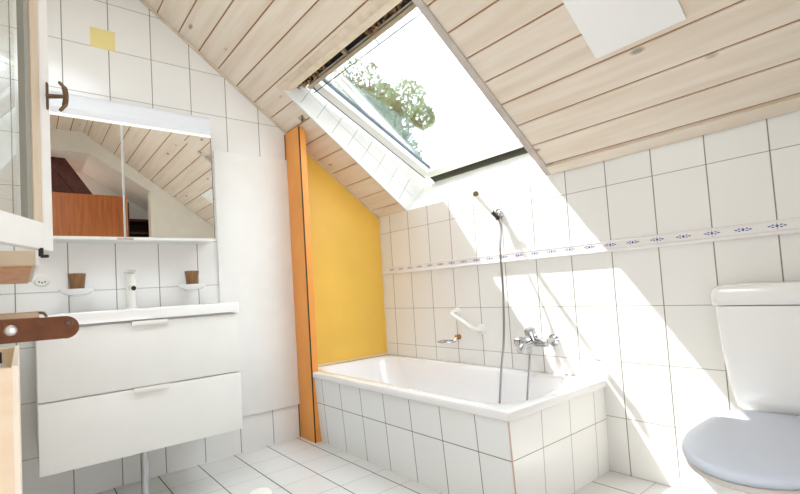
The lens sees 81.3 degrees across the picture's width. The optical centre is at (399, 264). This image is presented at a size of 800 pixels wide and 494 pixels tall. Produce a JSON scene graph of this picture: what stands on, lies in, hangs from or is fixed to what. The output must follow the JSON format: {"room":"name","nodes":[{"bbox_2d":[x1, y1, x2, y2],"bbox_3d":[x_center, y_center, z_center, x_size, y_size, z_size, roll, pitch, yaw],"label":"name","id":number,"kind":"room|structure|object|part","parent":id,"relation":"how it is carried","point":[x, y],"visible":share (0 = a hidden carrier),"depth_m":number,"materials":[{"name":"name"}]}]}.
{"room":"bathroom","nodes":[
{"label":"bathroom","id":0,"kind":"room"},
{"bbox_2d":[0,0,299,493],"bbox_3d":[-1.071,-0.191,2.769,2.300,2.581,0.100,-1,-4,-39],"label":"wall","id":1,"kind":"structure","parent":0,"point":[150,65],"depth_m":2.43,"materials":[{"name":"tile"}]},
{"bbox_2d":[34,277,49,286],"bbox_3d":[-1.674,0.082,2.180,0.060,0.044,0.010,-1,-4,-39],"label":"wall socket","id":2,"kind":"object","parent":1,"relation":"attached to","point":[42,281],"visible":1,"depth_m":2.18,"materials":[{"name":"white plastic"}]},
{"bbox_2d":[59,288,94,296],"bbox_3d":[-1.529,0.134,2.208,0.144,0.034,0.138,-1,-4,-39],"label":"dish","id":3,"kind":"object","parent":1,"relation":"attached to","point":[82,291],"visible":1,"depth_m":2.17,"materials":[{"name":"white ceramic"}]},
{"bbox_2d":[67,273,85,288],"bbox_3d":[-1.529,0.083,2.207,0.072,0.078,0.072,-1,-4,-39],"label":"tumbler","id":4,"kind":"object","parent":3,"relation":"on","point":[76,280],"visible":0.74,"depth_m":2.18,"materials":[{"name":"brown wood"}]},
{"bbox_2d":[90,26,114,51],"bbox_3d":[-1.543,-1.169,2.419,0.110,0.104,0.002,-1,-4,-39],"label":"sticky note","id":5,"kind":"object","parent":1,"relation":"attached to","point":[99,38],"visible":1,"depth_m":2.42,"materials":[{"name":"yellow paper"}]},
{"bbox_2d":[50,114,214,243],"bbox_3d":[-1.387,-0.403,2.367,0.810,0.579,0.158,-1,-4,-39],"label":"upper cabinet","id":6,"kind":"object","parent":1,"relation":"attached to","point":[111,182],"visible":0.8,"depth_m":2.31,"materials":[{"name":"white paint"}]},
{"bbox_2d":[50,114,123,236],"bbox_3d":[-1.511,-0.409,2.176,0.372,0.558,0.002,-1,-4,-39],"label":"mirror glass","id":7,"kind":"object","parent":6,"relation":"attached to","point":[87,155],"depth_m":2.20,"materials":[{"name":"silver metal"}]},
{"bbox_3d":[-1.516,-0.404,2.184,0.378,0.577,0.018,-1,-4,-39],"label":"door","id":8,"kind":"part","parent":6,"relation":"part of","materials":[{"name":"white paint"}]},
{"bbox_3d":[-1.342,-0.125,2.279,0.070,0.007,0.009,-1,-4,-39],"label":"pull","id":9,"kind":"part","parent":6,"relation":"part of","materials":[{"name":"metal"}]},
{"bbox_2d":[49,90,210,136],"bbox_3d":[-1.411,-0.750,2.387,0.810,0.114,0.152,-1,-4,-39],"label":"light","id":10,"kind":"object","parent":6,"relation":"attached to","point":[84,107],"visible":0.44,"depth_m":2.34,"materials":[{"name":"white plastic"}]},
{"bbox_2d":[50,112,210,136],"bbox_3d":[-1.399,-0.696,2.373,0.806,0.004,0.120,-1,-4,-39],"label":"diffuser","id":11,"kind":"object","parent":10,"relation":"attached to","point":[72,114],"depth_m":2.34,"materials":[{"name":"white plastic"}]},
{"bbox_3d":[-1.202,-0.411,2.441,0.428,0.577,0.018,-1,-4,-39],"label":"door","id":12,"kind":"part","parent":6,"relation":"part of","materials":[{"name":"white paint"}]},
{"bbox_2d":[122,125,214,237],"bbox_3d":[-1.196,-0.417,2.433,0.422,0.558,0.002,-1,-4,-39],"label":"mirror glass","id":13,"kind":"object","parent":6,"relation":"attached to","point":[167,178],"depth_m":2.42,"materials":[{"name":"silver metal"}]},
{"bbox_2d":[35,312,242,493],"bbox_3d":[-1.206,0.669,2.176,0.772,0.826,0.486,-1,-4,-39],"label":"vanity cabinet","id":14,"kind":"object","parent":1,"relation":"attached to","point":[105,392],"visible":0.94,"depth_m":1.97,"materials":[{"name":"white paint"}]},
{"bbox_3d":[-1.084,0.383,2.019,0.772,0.276,0.020,-1,-4,-39],"label":"drawer","id":15,"kind":"part","parent":14,"relation":"part of","materials":[{"name":"white paint"}]},
{"bbox_2d":[39,302,238,324],"bbox_3d":[-1.232,0.258,2.198,0.782,0.100,0.484,-1,-4,-39],"label":"washbasin","id":16,"kind":"object","parent":14,"relation":"in","point":[106,316],"visible":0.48,"depth_m":2.03,"materials":[{"name":"white ceramic"}]},
{"bbox_2d":[124,268,136,308],"bbox_3d":[-1.330,0.121,2.312,0.054,0.197,0.117,-1,-4,-39],"label":"faucet","id":17,"kind":"object","parent":16,"relation":"on","point":[131,288],"visible":0.94,"depth_m":2.32,"materials":[{"name":"white metal"}]},
{"bbox_3d":[-1.335,0.033,2.315,0.046,0.020,0.115,-1,-4,-39],"label":"lever","id":18,"kind":"part","parent":17,"relation":"part of","materials":[{"name":"white plastic"}]},
{"bbox_3d":[-1.320,0.113,2.300,0.032,0.040,0.070,-1,-4,-39],"label":"spout","id":19,"kind":"part","parent":17,"relation":"part of","materials":[{"name":"white plastic"}]},
{"bbox_3d":[-1.067,0.660,2.006,0.772,0.268,0.020,-1,-4,-39],"label":"drawer","id":20,"kind":"part","parent":14,"relation":"part of","materials":[{"name":"white paint"}]},
{"bbox_3d":[-1.114,0.932,2.038,0.047,0.275,0.047,-1,-4,-39],"label":"leg","id":21,"kind":"part","parent":14,"relation":"part of","materials":[{"name":"silver metal"}]},
{"bbox_3d":[-1.081,0.251,2.014,0.138,0.020,0.012,-1,-4,-39],"label":"handle","id":22,"kind":"part","parent":14,"relation":"part of","materials":[{"name":"white plastic"}]},
{"bbox_3d":[-1.064,0.531,2.000,0.138,0.020,0.012,-1,-4,-39],"label":"handle","id":23,"kind":"part","parent":14,"relation":"part of","materials":[{"name":"white plastic"}]},
{"bbox_2d":[178,284,205,290],"bbox_3d":[-1.130,0.126,2.534,0.144,0.034,0.138,-1,-4,-39],"label":"dish","id":24,"kind":"object","parent":1,"relation":"attached to","point":[187,287],"visible":1,"depth_m":2.49,"materials":[{"name":"white ceramic"}]},
{"bbox_2d":[184,271,198,283],"bbox_3d":[-1.130,0.075,2.532,0.072,0.078,0.072,-1,-4,-39],"label":"tumbler","id":25,"kind":"object","parent":24,"relation":"on","point":[191,277],"visible":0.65,"depth_m":2.50,"materials":[{"name":"brown wood"}]},
{"bbox_2d":[213,150,298,416],"bbox_3d":[-0.862,0.106,2.837,0.469,1.560,0.012,-1,-4,-39],"label":"board","id":26,"kind":"object","parent":1,"relation":"attached to","point":[254,253],"visible":0.8,"depth_m":2.83,"materials":[{"name":"white paint"}]},
{"bbox_2d":[139,0,378,218],"bbox_3d":[-0.800,-0.905,2.989,1.575,1.168,0.014,-1,-4,-39],"label":"trim","id":27,"kind":"structure","parent":1,"relation":"attached to","point":[142,1],"depth_m":2.83,"materials":[{"name":"brown wood"}]},
{"bbox_2d":[307,154,386,364],"bbox_3d":[-0.387,0.128,3.221,0.668,1.904,0.010,-1,-4,-39],"label":"panel","id":28,"kind":"object","parent":1,"relation":"attached to","point":[345,234],"visible":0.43,"depth_m":3.22,"materials":[{"name":"paint"}]},
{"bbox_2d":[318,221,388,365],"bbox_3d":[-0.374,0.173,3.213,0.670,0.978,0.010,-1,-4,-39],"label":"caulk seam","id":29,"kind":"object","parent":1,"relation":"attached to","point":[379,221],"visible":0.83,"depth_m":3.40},
{"bbox_2d":[94,437,694,493],"bbox_3d":[0.177,0.989,1.272,2.500,0.080,3.800,-1,-4,-39],"label":"floor","id":30,"kind":"structure","parent":0,"point":[299,465],"depth_m":2.28,"materials":[{"name":"tile"}]},
{"bbox_2d":[0,311,78,493],"bbox_3d":[-0.746,0.526,0.808,0.296,0.915,0.510,-1,-4,-39],"label":"cabinet","id":31,"kind":"object","parent":30,"relation":"on","point":[23,326],"visible":1,"depth_m":0.67,"materials":[{"name":"brown wood"}]},
{"bbox_2d":[0,352,6,367],"bbox_3d":[-0.704,0.270,0.810,0.036,0.232,0.036,-1,-4,-39],"label":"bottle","id":32,"kind":"object","parent":31,"relation":"in","point":[2,365],"visible":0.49,"depth_m":0.82,"materials":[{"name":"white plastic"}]},
{"bbox_3d":[-0.618,0.557,0.588,0.214,0.815,0.015,-1,-4,-39],"label":"panel","id":33,"kind":"part","parent":31,"relation":"part of","materials":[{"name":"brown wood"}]},
{"bbox_3d":[-0.690,0.573,0.848,0.008,0.818,0.510,-1,-4,-39],"label":"panel","id":34,"kind":"part","parent":31,"relation":"part of","materials":[{"name":"beige wood"}]},
{"bbox_2d":[250,487,271,493],"bbox_3d":[-0.553,0.963,1.855,0.089,0.123,0.089,-1,-4,-39],"label":"canister","id":35,"kind":"object","parent":30,"relation":"on","point":[264,490],"visible":1,"depth_m":1.86,"materials":[{"name":"white plastic"}]},
{"bbox_2d":[284,126,321,442],"bbox_3d":[-0.613,0.112,2.923,0.054,1.936,0.192,-1,-4,-39],"label":"wooden post","id":36,"kind":"object","parent":30,"relation":"on","point":[295,139],"depth_m":2.88,"materials":[{"name":"wood"}]},
{"bbox_2d":[313,354,609,493],"bbox_3d":[0.166,0.801,2.532,0.715,0.424,1.643,-1,-4,-39],"label":"bathtub","id":37,"kind":"object","parent":30,"relation":"on","point":[442,426],"visible":0.93,"depth_m":2.07,"materials":[{"name":"white ceramic"}]},
{"bbox_2d":[682,280,799,493],"bbox_3d":[1.082,0.476,1.329,0.801,0.833,0.418,-1,-4,-39],"label":"toilet","id":38,"kind":"object","parent":30,"relation":"on","point":[754,450],"visible":1,"depth_m":1.46,"materials":[{"name":"white ceramic"}]},
{"bbox_3d":[1.071,0.708,1.296,0.675,0.369,0.356,-1,-4,-39],"label":"bowl","id":39,"kind":"part","parent":38,"relation":"part of","materials":[{"name":"white ceramic"}]},
{"bbox_3d":[1.004,0.487,1.264,0.597,0.031,0.384,-1,-4,-39],"label":"lid","id":40,"kind":"part","parent":38,"relation":"part of","materials":[{"name":"white plastic"}]},
{"bbox_3d":[0.998,0.514,1.256,0.548,0.019,0.368,-1,-4,-39],"label":"seat","id":41,"kind":"part","parent":38,"relation":"part of","materials":[{"name":"white plastic"}]},
{"bbox_3d":[1.287,0.091,1.535,0.208,0.070,0.418,-1,-4,-39],"label":"cistern lid","id":42,"kind":"part","parent":38,"relation":"part of","materials":[{"name":"white ceramic"}]},
{"bbox_2d":[143,0,799,217],"bbox_3d":[-0.138,-1.099,1.714,2.644,1.439,3.050,-1,-4,-39],"label":"ceiling","id":43,"kind":"structure","parent":0,"point":[727,57],"depth_m":1.88,"materials":[{"name":"brown wood"}]},
{"bbox_2d":[298,115,305,122],"bbox_3d":[-0.587,-0.879,2.814,0.041,0.041,0.084,-2,-3,-28],"label":"ceiling hook","id":44,"kind":"object","parent":43,"relation":"attached to","point":[301,118],"visible":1,"depth_m":2.82,"materials":[{"name":"metal"}]},
{"bbox_2d":[276,0,388,91],"bbox_3d":[-0.347,-1.054,2.257,0.035,0.031,1.112,-1,-4,-39],"label":"trim","id":45,"kind":"structure","parent":43,"relation":"attached to","point":[375,5],"depth_m":2.20,"materials":[{"name":"brown wood"}]},
{"bbox_2d":[283,0,544,210],"bbox_3d":[0.120,-0.849,2.589,1.124,0.923,1.138,-1,-4,-39],"label":"window","id":46,"kind":"structure","parent":43,"relation":"attached to","point":[396,99],"depth_m":2.72,"materials":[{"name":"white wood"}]},
{"bbox_2d":[297,0,405,88],"bbox_3d":[-0.274,-1.079,2.353,0.060,0.061,0.992,-1,-4,-39],"label":"dry leaves","id":47,"kind":"object","parent":46,"relation":"attached to","point":[367,32],"visible":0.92,"depth_m":2.18,"materials":[{"name":"brown plant"}]},
{"bbox_3d":[-0.183,-1.073,2.352,0.023,0.032,1.058,-1,-4,-39],"label":"thin rod","id":48,"kind":"part","parent":46,"relation":"part of","materials":[{"name":"black metal"}]},
{"bbox_3d":[0.160,-0.891,2.615,0.926,0.510,1.050,-1,-4,-39],"label":"sash","id":49,"kind":"part","parent":46,"relation":"part of","materials":[{"name":"white paint"}]},
{"bbox_3d":[0.154,-0.916,2.608,0.851,0.455,0.925,-1,-4,-39],"label":"glass pane","id":50,"kind":"part","parent":46,"relation":"part of","materials":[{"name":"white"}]},
{"bbox_2d":[412,0,549,174],"bbox_3d":[0.368,-0.794,2.070,0.944,0.706,0.036,-1,-4,-39],"label":"trim","id":51,"kind":"structure","parent":43,"relation":"attached to","point":[421,5],"depth_m":2.05,"materials":[{"name":"beige wood"}]},
{"bbox_2d":[562,0,685,58],"bbox_3d":[0.707,-0.889,1.535,0.303,0.228,0.305,-1,-4,-39],"label":"ceiling panel","id":52,"kind":"object","parent":43,"relation":"attached to","point":[607,26],"visible":1,"depth_m":1.59,"materials":[{"name":"white paint"}]},
{"bbox_2d":[379,110,799,493],"bbox_3d":[0.831,0.250,2.365,0.120,1.420,3.050,-1,-4,-39],"label":"wall","id":53,"kind":"structure","parent":0,"point":[643,322],"depth_m":2.06,"materials":[{"name":"tile"}]},
{"bbox_2d":[437,334,460,342],"bbox_3d":[0.292,0.451,2.824,0.140,0.043,0.123,-1,-4,-39],"label":"soap holder","id":54,"kind":"object","parent":53,"relation":"attached to","point":[458,336],"visible":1,"depth_m":2.83,"materials":[{"name":"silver metal"}]},
{"bbox_2d":[450,307,485,333],"bbox_3d":[0.383,0.336,2.759,0.076,0.158,0.247,-1,-4,-39],"label":"grab bar","id":55,"kind":"object","parent":53,"relation":"attached to","point":[456,312],"visible":1,"depth_m":2.71,"materials":[{"name":"white plastic"}]},
{"bbox_2d":[495,209,503,218],"bbox_3d":[0.547,-0.279,2.567,0.044,0.049,0.056,-1,-4,-39],"label":"holder","id":56,"kind":"object","parent":53,"relation":"attached to","point":[500,213],"visible":0.84,"depth_m":2.56,"materials":[{"name":"silver metal"}]},
{"bbox_2d":[472,190,530,403],"bbox_3d":[0.556,0.257,2.406,0.225,1.307,0.208,-1,-4,-39],"label":"shower","id":57,"kind":"object","parent":53,"relation":"attached to","point":[475,193],"visible":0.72,"depth_m":2.46,"materials":[{"name":"white plastic"}]},
{"bbox_3d":[0.449,-0.326,2.485,0.144,0.103,0.025,-1,-4,-42],"label":"handle","id":58,"kind":"part","parent":57,"relation":"part of","materials":[{"name":"white plastic"}]},
{"bbox_2d":[514,327,558,353],"bbox_3d":[0.647,0.380,2.336,0.205,0.132,0.208,-1,-4,-39],"label":"mixer","id":59,"kind":"object","parent":53,"relation":"attached to","point":[524,343],"visible":1,"depth_m":2.31,"materials":[{"name":"silver metal"}]},
{"bbox_3d":[0.613,0.398,2.407,0.042,0.047,0.047,-5,-3,24],"label":"temperature knob","id":60,"kind":"part","parent":59,"relation":"part of","materials":[{"name":"silver metal"}]},
{"bbox_3d":[0.624,0.408,2.304,0.128,0.059,0.036,-1,-4,-39],"label":"spout","id":61,"kind":"part","parent":59,"relation":"part of","materials":[{"name":"silver metal"}]},
{"bbox_3d":[0.652,0.350,2.325,0.064,0.075,0.053,-1,-4,-39],"label":"flow knob","id":62,"kind":"part","parent":59,"relation":"part of","materials":[{"name":"silver metal"}]},
{"bbox_2d":[381,217,799,274],"bbox_3d":[0.759,-0.058,2.338,0.018,0.053,2.850,-1,-4,-39],"label":"tile border","id":63,"kind":"object","parent":53,"relation":"attached to","point":[791,225],"depth_m":2.03,"materials":[{"name":"tile"}]},
{"bbox_2d":[546,96,799,173],"bbox_3d":[1.179,-0.524,1.782,0.048,0.040,1.390,-1,-4,-39],"label":"trim","id":64,"kind":"structure","parent":53,"relation":"attached to","point":[792,104],"depth_m":1.83,"materials":[{"name":"brown wood"}]},
{"bbox_3d":[-0.838,-0.341,0.581,0.100,2.631,3.800,-1,-4,-39],"label":"wall","id":65,"kind":"structure","parent":0,"visible":0},
{"bbox_2d":[0,251,38,283],"bbox_3d":[-1.288,0.022,1.430,0.264,0.042,0.864,-1,-4,-39],"label":"wooden shelf","id":66,"kind":"object","parent":65,"relation":"attached to","point":[16,267],"visible":0.93,"depth_m":1.18,"materials":[{"name":"beige wood"}]},
{"bbox_2d":[0,0,68,257],"bbox_3d":[-0.716,-0.546,0.750,0.308,1.057,0.405,-1,-4,-39],"label":"window","id":67,"kind":"structure","parent":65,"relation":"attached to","point":[32,230],"depth_m":0.88,"materials":[{"name":"white paint"}]},
{"bbox_3d":[-0.691,-0.338,0.938,0.042,0.063,0.010,-3,-3,-14],"label":"knob","id":68,"kind":"part","parent":67,"relation":"part of","materials":[{"name":"brown metal"}]}
]}

